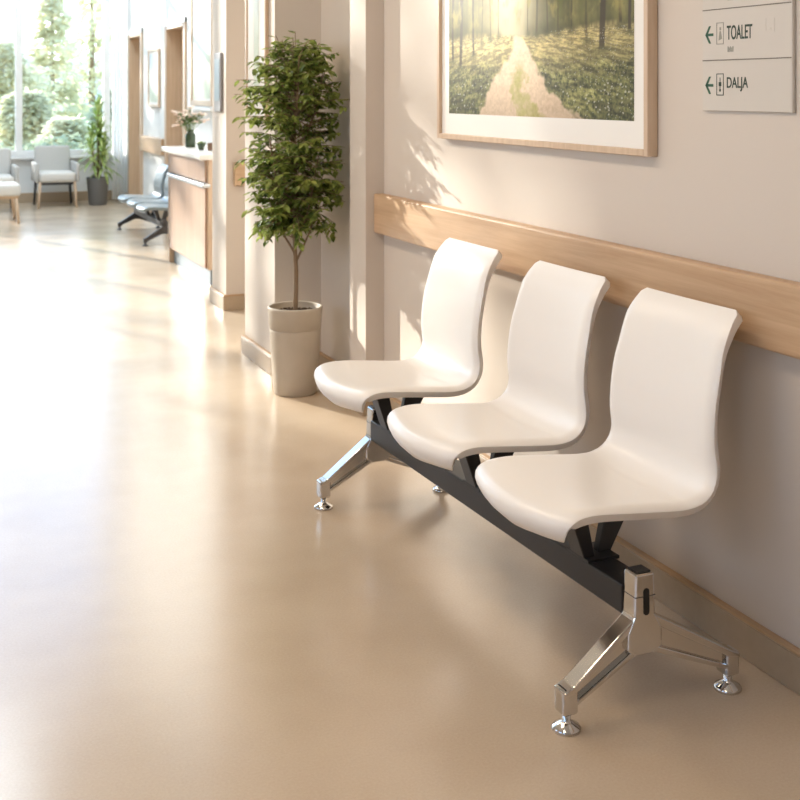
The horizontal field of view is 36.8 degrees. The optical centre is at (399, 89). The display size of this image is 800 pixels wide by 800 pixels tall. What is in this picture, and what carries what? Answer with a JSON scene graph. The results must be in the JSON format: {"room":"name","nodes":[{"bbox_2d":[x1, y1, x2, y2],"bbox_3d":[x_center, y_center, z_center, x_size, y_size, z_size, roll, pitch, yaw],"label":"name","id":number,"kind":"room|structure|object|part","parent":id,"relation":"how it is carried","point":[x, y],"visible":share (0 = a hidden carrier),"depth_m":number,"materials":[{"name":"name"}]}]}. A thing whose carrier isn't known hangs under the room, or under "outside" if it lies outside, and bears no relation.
{"room":"hospital interior","nodes":[
{"label":"hospital interior","id":0,"kind":"room"},
{"bbox_2d":[11,155,111,192],"bbox_3d":[-7.776,-1.750,13.771,10.200,6.300,0.200,0,0,-23],"label":"wall","id":1,"kind":"structure","parent":0,"point":[27,185],"depth_m":15.10,"materials":[{"name":"white paint"}]},
{"bbox_2d":[0,190,117,203],"bbox_3d":[-5.770,1.340,14.483,4.850,0.120,0.022,0,0,-23],"label":"baseboard","id":2,"kind":"structure","parent":1,"relation":"attached to","point":[81,195],"depth_m":15.07,"materials":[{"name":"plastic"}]},
{"bbox_2d":[11,0,111,159],"bbox_3d":[-6.580,-1.919,14.191,6.590,5.561,0.200,0,0,-23],"label":"window","id":3,"kind":"structure","parent":1,"relation":"in","point":[18,153],"depth_m":14.96,"materials":[{"name":"white paint"}]},
{"bbox_3d":[-6.561,0.844,14.145,6.590,0.035,0.100,0,0,-23],"label":"sill","id":4,"kind":"part","parent":3,"relation":"part of","materials":[{"name":"white paint"}]},
{"bbox_3d":[-6.598,-1.937,14.233,6.530,5.526,0.090,0,0,-23],"label":"frame","id":5,"kind":"part","parent":3,"relation":"part of","materials":[{"name":"white paint"}]},
{"bbox_2d":[86,176,108,204],"bbox_3d":[-3.693,1.232,14.708,0.274,0.335,0.274,0,0,-23],"label":"pot","id":6,"kind":"object","parent":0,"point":[97,190],"depth_m":14.60,"materials":[{"name":"grey ceramic"}]},
{"bbox_2d":[126,0,211,194],"bbox_3d":[-1.889,-1.750,11.916,0.350,6.300,7.740,0,0,-23],"label":"wall","id":7,"kind":"structure","parent":0,"point":[151,15],"depth_m":13.69,"materials":[{"name":"white paint"}]},
{"bbox_2d":[112,0,125,198],"bbox_3d":[-3.557,-1.610,15.230,0.172,5.980,0.024,0,0,-23],"label":"curtain","id":8,"kind":"object","parent":7,"relation":"hanging from","point":[118,6],"visible":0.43,"depth_m":15.23,"materials":[{"name":"white fabric"}]},
{"bbox_2d":[128,27,142,194],"bbox_3d":[-3.119,0.330,14.676,0.244,2.140,0.910,0,0,-23],"label":"door","id":9,"kind":"structure","parent":7,"relation":"in","point":[135,36],"depth_m":14.99,"materials":[{"name":"brown wood"}]},
{"bbox_2d":[139,135,163,155],"bbox_3d":[-2.801,0.620,13.590,0.049,0.180,1.290,0,0,-23],"label":"wall rail","id":10,"kind":"object","parent":7,"relation":"attached to","point":[149,144],"visible":0.96,"depth_m":13.48,"materials":[{"name":"brown wood"}]},
{"bbox_2d":[148,48,160,106],"bbox_3d":[-2.763,-0.135,13.524,0.029,0.650,0.600,0,0,-23],"label":"framed picture","id":11,"kind":"object","parent":7,"relation":"attached to","point":[154,55],"visible":1,"depth_m":13.48,"materials":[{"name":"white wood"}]},
{"bbox_2d":[149,53,157,101],"bbox_3d":[-2.767,-0.135,13.523,0.001,0.540,0.490,0,0,-23],"label":"print","id":12,"kind":"object","parent":11,"relation":"attached to","point":[153,58],"depth_m":13.53},
{"bbox_2d":[164,16,186,220],"bbox_3d":[-2.236,0.330,12.552,0.244,2.140,1.010,0,0,-23],"label":"door","id":13,"kind":"structure","parent":7,"relation":"in","point":[175,30],"depth_m":12.92,"materials":[{"name":"brown wood"}]},
{"bbox_2d":[187,106,211,111],"bbox_3d":[-1.872,0.176,11.339,0.059,0.038,0.940,0,0,-23],"label":"ledge","id":14,"kind":"object","parent":7,"relation":"attached to","point":[197,108],"visible":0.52,"depth_m":11.20,"materials":[{"name":"white paint"}]},
{"bbox_2d":[190,0,211,106],"bbox_3d":[-1.861,-0.450,11.338,0.039,1.200,0.870,0,0,-23],"label":"framed picture","id":15,"kind":"object","parent":7,"relation":"attached to","point":[200,10],"visible":1,"depth_m":11.35,"materials":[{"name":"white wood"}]},
{"bbox_2d":[0,200,799,799],"bbox_3d":[-4.273,1.460,5.074,10.400,0.120,19.050,0,0,-23],"label":"floor","id":16,"kind":"structure","parent":0,"point":[181,619],"depth_m":3.27,"materials":[{"name":"beige laminate"}]},
{"bbox_2d":[0,148,18,208],"bbox_3d":[-4.712,1.042,13.877,0.570,0.719,0.646,0,0,-23],"label":"armchair","id":17,"kind":"object","parent":16,"relation":"on","point":[8,172],"visible":0.61,"depth_m":14.11,"materials":[{"name":"beige fabric"}]},
{"bbox_3d":[-4.807,0.863,14.106,0.470,0.360,0.100,0,-10,-23],"label":"backrest","id":18,"kind":"part","parent":17,"relation":"part of","materials":[{"name":"grey fabric"}]},
{"bbox_2d":[0,174,13,181],"bbox_3d":[-4.688,1.040,13.819,0.460,0.120,0.520,0,0,-23],"label":"seat cushion","id":19,"kind":"object","parent":17,"relation":"on","point":[3,177],"depth_m":13.65,"materials":[{"name":"beige fabric"}]},
{"bbox_3d":[-4.457,0.985,13.942,0.050,0.230,0.510,0,0,-23],"label":"arm","id":20,"kind":"part","parent":17,"relation":"part of","materials":[{"name":"grey fabric"}]},
{"bbox_2d":[0,181,20,223],"bbox_3d":[-4.354,1.196,12.734,0.615,0.412,0.530,0,0,-23],"label":"stool","id":21,"kind":"object","parent":16,"relation":"on","point":[11,190],"visible":1,"depth_m":12.60,"materials":[{"name":"beige fabric"}]},
{"bbox_3d":[-4.351,1.125,12.735,0.570,0.030,0.480,0,0,-23],"label":"seat","id":22,"kind":"part","parent":21,"relation":"part of","materials":[{"name":"brown wood"}]},
{"bbox_2d":[0,181,20,195],"bbox_3d":[-4.351,1.050,12.735,0.610,0.120,0.520,0,0,-23],"label":"seat cushion","id":23,"kind":"object","parent":21,"relation":"on","point":[9,188],"depth_m":12.58,"materials":[{"name":"beige fabric"}]},
{"bbox_3d":[-4.196,1.264,13.053,0.043,0.276,0.078,0,0,13],"label":"leg","id":24,"kind":"part","parent":21,"relation":"part of","materials":[{"name":"brown wood"}]},
{"bbox_3d":[-4.017,1.264,12.620,0.078,0.276,0.043,0,0,32],"label":"leg","id":25,"kind":"part","parent":21,"relation":"part of","materials":[{"name":"brown wood"}]},
{"bbox_2d":[31,145,79,207],"bbox_3d":[-4.183,1.042,14.584,0.513,0.719,0.646,0,0,-23],"label":"armchair","id":26,"kind":"object","parent":16,"relation":"on","point":[50,165],"visible":1,"depth_m":14.68,"materials":[{"name":"beige fabric"}]},
{"bbox_3d":[-4.452,1.245,14.691,0.061,0.314,0.039,0,0,7],"label":"leg","id":27,"kind":"part","parent":26,"relation":"part of","materials":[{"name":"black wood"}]},
{"bbox_3d":[-4.384,0.985,14.459,0.045,0.230,0.510,0,0,-23],"label":"arm","id":28,"kind":"part","parent":26,"relation":"part of","materials":[{"name":"grey fabric"}]},
{"bbox_3d":[-4.268,1.245,14.247,0.039,0.314,0.061,0,0,38],"label":"leg","id":29,"kind":"part","parent":26,"relation":"part of","materials":[{"name":"brown wood"}]},
{"bbox_3d":[-4.278,0.863,14.813,0.423,0.360,0.100,0,-10,-23],"label":"backrest","id":30,"kind":"part","parent":26,"relation":"part of","materials":[{"name":"grey fabric"}]},
{"bbox_2d":[39,170,74,182],"bbox_3d":[-4.159,1.040,14.526,0.414,0.120,0.520,0,0,-23],"label":"seat cushion","id":31,"kind":"object","parent":26,"relation":"on","point":[45,176],"depth_m":14.30,"materials":[{"name":"beige fabric"}]},
{"bbox_3d":[-4.166,1.115,14.544,0.396,0.030,0.480,0,0,-23],"label":"seat","id":32,"kind":"part","parent":26,"relation":"part of","materials":[{"name":"grey metal"}]},
{"bbox_3d":[-4.068,1.245,14.851,0.039,0.314,0.061,0,0,38],"label":"leg","id":33,"kind":"part","parent":26,"relation":"part of","materials":[{"name":"brown wood"}]},
{"bbox_3d":[-3.884,1.245,14.406,0.061,0.314,0.039,0,0,7],"label":"leg","id":34,"kind":"part","parent":26,"relation":"part of","materials":[{"name":"brown wood"}]},
{"bbox_3d":[-3.952,0.985,14.639,0.045,0.230,0.510,0,0,-23],"label":"arm","id":35,"kind":"part","parent":26,"relation":"part of","materials":[{"name":"grey fabric"}]},
{"bbox_2d":[76,94,122,204],"bbox_3d":[-3.702,0.724,14.718,0.670,1.353,0.514,0,0,-23],"label":"dracaena","id":36,"kind":"object","parent":16,"relation":"on","point":[97,186],"visible":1,"depth_m":14.66,"materials":[{"name":"plant"}]},
{"bbox_3d":[-3.738,0.855,14.705,0.071,0.512,0.024,0,0,-2],"label":"stem","id":37,"kind":"part","parent":36,"relation":"part of","materials":[{"name":"green plant"}]},
{"bbox_3d":[-3.693,0.680,14.708,0.024,0.860,0.024,0,0,45],"label":"stem","id":38,"kind":"part","parent":36,"relation":"part of","materials":[{"name":"green plant"}]},
{"bbox_2d":[117,164,167,245],"bbox_3d":[-2.357,1.073,11.527,0.502,0.653,1.435,0,0,-23],"label":"bench","id":39,"kind":"object","parent":16,"relation":"on","point":[158,200],"visible":0.64,"depth_m":11.60,"materials":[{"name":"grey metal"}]},
{"bbox_2d":[161,146,211,284],"bbox_3d":[-1.376,0.930,9.325,0.670,0.940,1.380,0,0,-23],"label":"reception desk","id":40,"kind":"object","parent":16,"relation":"on","point":[189,174],"visible":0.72,"depth_m":9.05,"materials":[{"name":"brown wood"}]},
{"bbox_3d":[-1.597,0.950,9.921,0.620,0.900,0.050,0,0,-23],"label":"panel","id":41,"kind":"part","parent":40,"relation":"part of","materials":[{"name":"brown wood"}]},
{"bbox_3d":[-1.628,0.583,9.226,0.030,0.165,1.270,0,0,-23],"label":"panel","id":42,"kind":"part","parent":40,"relation":"part of","materials":[{"name":"brown wood"}]},
{"bbox_3d":[-1.628,0.990,9.226,0.030,0.580,1.270,0,0,-23],"label":"panel","id":43,"kind":"part","parent":40,"relation":"part of","materials":[{"name":"brown wood"}]},
{"bbox_3d":[-1.625,0.686,9.187,0.055,0.028,1.275,0,0,-23],"label":"shelf rail","id":44,"kind":"part","parent":40,"relation":"part of","materials":[{"name":"silver metal"}]},
{"bbox_2d":[171,105,210,146],"bbox_3d":[-1.712,0.290,9.676,0.275,0.341,0.334,0,0,-45],"label":"flower vase","id":45,"kind":"object","parent":40,"relation":"on","point":[190,136],"visible":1,"depth_m":9.66,"materials":[{"name":"green glass"}]},
{"bbox_2d":[196,141,206,149],"bbox_3d":[-1.519,0.424,9.226,0.096,0.071,0.098,0,0,-23],"label":"succulent","id":46,"kind":"object","parent":40,"relation":"on","point":[201,145],"visible":1,"depth_m":9.20,"materials":[{"name":"green plant"}]},
{"bbox_2d":[207,143,211,150],"bbox_3d":[-1.433,0.431,9.150,0.062,0.058,0.062,0,0,-23],"label":"cup","id":47,"kind":"object","parent":40,"relation":"on","point":[209,145],"visible":0.59,"depth_m":9.12,"materials":[{"name":"brown"}]},
{"bbox_3d":[-1.110,0.895,8.743,0.585,0.790,0.040,0,0,-23],"label":"panel","id":48,"kind":"part","parent":40,"relation":"part of","materials":[{"name":"brown wood"}]},
{"bbox_2d":[232,31,349,397],"bbox_3d":[-0.533,0.561,5.546,0.534,1.678,0.637,0,0,-23],"label":"fig tree","id":49,"kind":"object","parent":16,"relation":"on","point":[295,325],"visible":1,"depth_m":5.50,"materials":[{"name":"green plant"}]},
{"bbox_3d":[-0.485,1.200,5.575,0.255,0.401,0.255,0,0,-23],"label":"pot","id":50,"kind":"part","parent":49,"relation":"part of","materials":[{"name":"ceramic"}]},
{"bbox_2d":[314,238,742,736],"bbox_3d":[0.254,0.962,3.455,0.555,0.877,1.650,0,0,-24],"label":"bench","id":51,"kind":"object","parent":16,"relation":"on","point":[659,456],"visible":1,"depth_m":3.12,"materials":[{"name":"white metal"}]},
{"bbox_2d":[212,0,799,648],"bbox_3d":[1.238,-1.750,3.145,1.300,6.300,10.860,0,0,-23],"label":"wall","id":52,"kind":"structure","parent":0,"point":[722,188],"depth_m":3.86,"materials":[{"name":"paint"}]},
{"bbox_2d":[214,53,222,111],"bbox_3d":[-1.179,-0.050,7.805,0.020,0.380,0.160,0,0,-23],"label":"wall panel","id":53,"kind":"object","parent":52,"relation":"attached to","point":[218,57],"visible":1,"depth_m":7.76,"materials":[{"name":"silver metal"}]},
{"bbox_3d":[-1.187,-0.065,7.801,0.003,0.270,0.120,0,0,-23],"label":"panel","id":54,"kind":"part","parent":53,"relation":"part of","materials":[{"name":"grey plastic"}]},
{"bbox_2d":[233,162,244,185],"bbox_3d":[-0.754,0.535,7.780,0.655,0.150,0.049,0,0,-23],"label":"wall rail","id":55,"kind":"object","parent":52,"relation":"attached to","point":[239,171],"visible":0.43,"depth_m":7.64,"materials":[{"name":"brown wood"}]},
{"bbox_2d":[245,0,268,118],"bbox_3d":[-0.735,-0.425,6.175,0.019,1.150,0.370,0,0,-23],"label":"framed picture","id":56,"kind":"object","parent":52,"relation":"attached to","point":[256,11],"visible":0.66,"depth_m":6.19,"materials":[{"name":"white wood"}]},
{"bbox_2d":[254,0,258,87],"bbox_3d":[-0.737,-0.425,6.174,0.001,0.914,0.094,0,0,-23],"label":"print","id":57,"kind":"object","parent":56,"relation":"attached to","point":[256,2],"depth_m":6.17},
{"bbox_2d":[125,193,799,694],"bbox_3d":[-0.413,1.351,6.638,0.972,0.097,18.578,0,0,-23],"label":"baseboard","id":58,"kind":"structure","parent":52,"relation":"attached to","point":[777,657],"depth_m":3.13,"materials":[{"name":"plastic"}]},
{"bbox_2d":[437,0,657,156],"bbox_3d":[0.428,-0.292,3.980,0.035,0.955,1.411,0,0,-23],"label":"framed picture","id":59,"kind":"object","parent":52,"relation":"attached to","point":[577,75],"visible":1,"depth_m":3.84,"materials":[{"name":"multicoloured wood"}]},
{"bbox_2d":[449,0,633,120],"bbox_3d":[0.424,-0.292,3.978,0.001,0.761,1.243,0,0,-23],"label":"print","id":60,"kind":"object","parent":59,"relation":"attached to","point":[574,59],"depth_m":3.88},
{"bbox_2d":[374,193,799,359],"bbox_3d":[1.394,0.531,1.635,0.049,0.169,7.751,0,0,-23],"label":"wall rail","id":61,"kind":"object","parent":52,"relation":"attached to","point":[768,306],"visible":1,"depth_m":3.43,"materials":[{"name":"brown wood"}]},
{"bbox_2d":[702,0,795,112],"bbox_3d":[0.857,-0.206,2.977,0.011,0.520,0.342,0,0,-23],"label":"direction sign","id":62,"kind":"object","parent":52,"relation":"attached to","point":[749,60],"visible":1,"depth_m":2.96,"materials":[{"name":"beige"}]},
{"bbox_3d":[0.857,-0.271,2.979,0.010,0.128,0.339,0,0,-23],"label":"sign panel","id":63,"kind":"part","parent":62,"relation":"part of","materials":[{"name":"beige"}]},
{"bbox_3d":[0.857,-0.141,2.979,0.010,0.128,0.339,0,0,-23],"label":"sign panel","id":64,"kind":"part","parent":62,"relation":"part of","materials":[{"name":"beige"}]},
{"bbox_3d":[0.857,-0.011,2.979,0.010,0.128,0.339,0,0,-23],"label":"sign panel","id":65,"kind":"part","parent":62,"relation":"part of","materials":[{"name":"beige"}]},
{"label":"outside","id":66,"kind":"structure","parent":0,"visible":0},
{"bbox_3d":[-33.747,2.150,81.272,120.000,0.300,144.000,0,0,-23],"label":"ground","id":67,"kind":"structure","parent":66,"visible":0},
{"bbox_2d":[0,86,56,150],"bbox_3d":[-6.943,1.014,22.531,1.167,2.172,1.164,0,0,11],"label":"tree","id":68,"kind":"object","parent":67,"relation":"on","point":[36,111],"visible":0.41,"depth_m":22.17,"materials":[{"name":"green plant"}]},
{"bbox_2d":[0,40,60,139],"bbox_3d":[-8.430,0.535,25.085,2.236,3.130,2.252,0,0,40],"label":"tree","id":69,"kind":"object","parent":67,"relation":"on","point":[7,49],"visible":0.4,"depth_m":24.89,"materials":[{"name":"green plant"}]},
{"bbox_2d":[0,131,111,149],"bbox_3d":[-6.267,1.359,18.616,5.921,1.514,1.165,0,0,-23],"label":"hedge","id":70,"kind":"object","parent":67,"relation":"on","point":[35,142],"visible":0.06,"depth_m":18.86,"materials":[{"name":"green plant"}]},
{"bbox_2d":[3,60,111,108],"bbox_3d":[-33.300,-1.790,132.348,160.000,8.381,30.000,0,0,-23],"label":"hill","id":71,"kind":"structure","parent":67,"relation":"on","point":[75,62],"depth_m":123.88,"materials":[{"name":"green plant"}]},
{"bbox_2d":[24,0,93,118],"bbox_3d":[-8.355,-0.417,28.998,2.256,5.034,2.412,0,0,-39],"label":"tree","id":72,"kind":"object","parent":67,"relation":"on","point":[58,43],"visible":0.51,"depth_m":28.77,"materials":[{"name":"green plant"}]},
{"bbox_2d":[34,113,96,148],"bbox_3d":[-5.689,1.236,20.760,1.187,1.729,1.193,0,0,6],"label":"tree","id":73,"kind":"object","parent":67,"relation":"on","point":[58,126],"visible":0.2,"depth_m":20.47,"materials":[{"name":"green plant"}]},
{"bbox_2d":[56,0,111,116],"bbox_3d":[-8.940,-1.272,35.189,3.030,6.744,3.113,0,0,8],"label":"tree","id":74,"kind":"object","parent":67,"relation":"on","point":[92,38],"visible":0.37,"depth_m":34.93,"materials":[{"name":"green plant"}]},
{"bbox_2d":[83,88,111,142],"bbox_3d":[-5.352,0.999,22.944,1.595,2.202,1.699,0,0,-19],"label":"tree","id":75,"kind":"object","parent":67,"relation":"on","point":[88,115],"visible":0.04,"depth_m":22.50,"materials":[{"name":"plant"}]}
]}

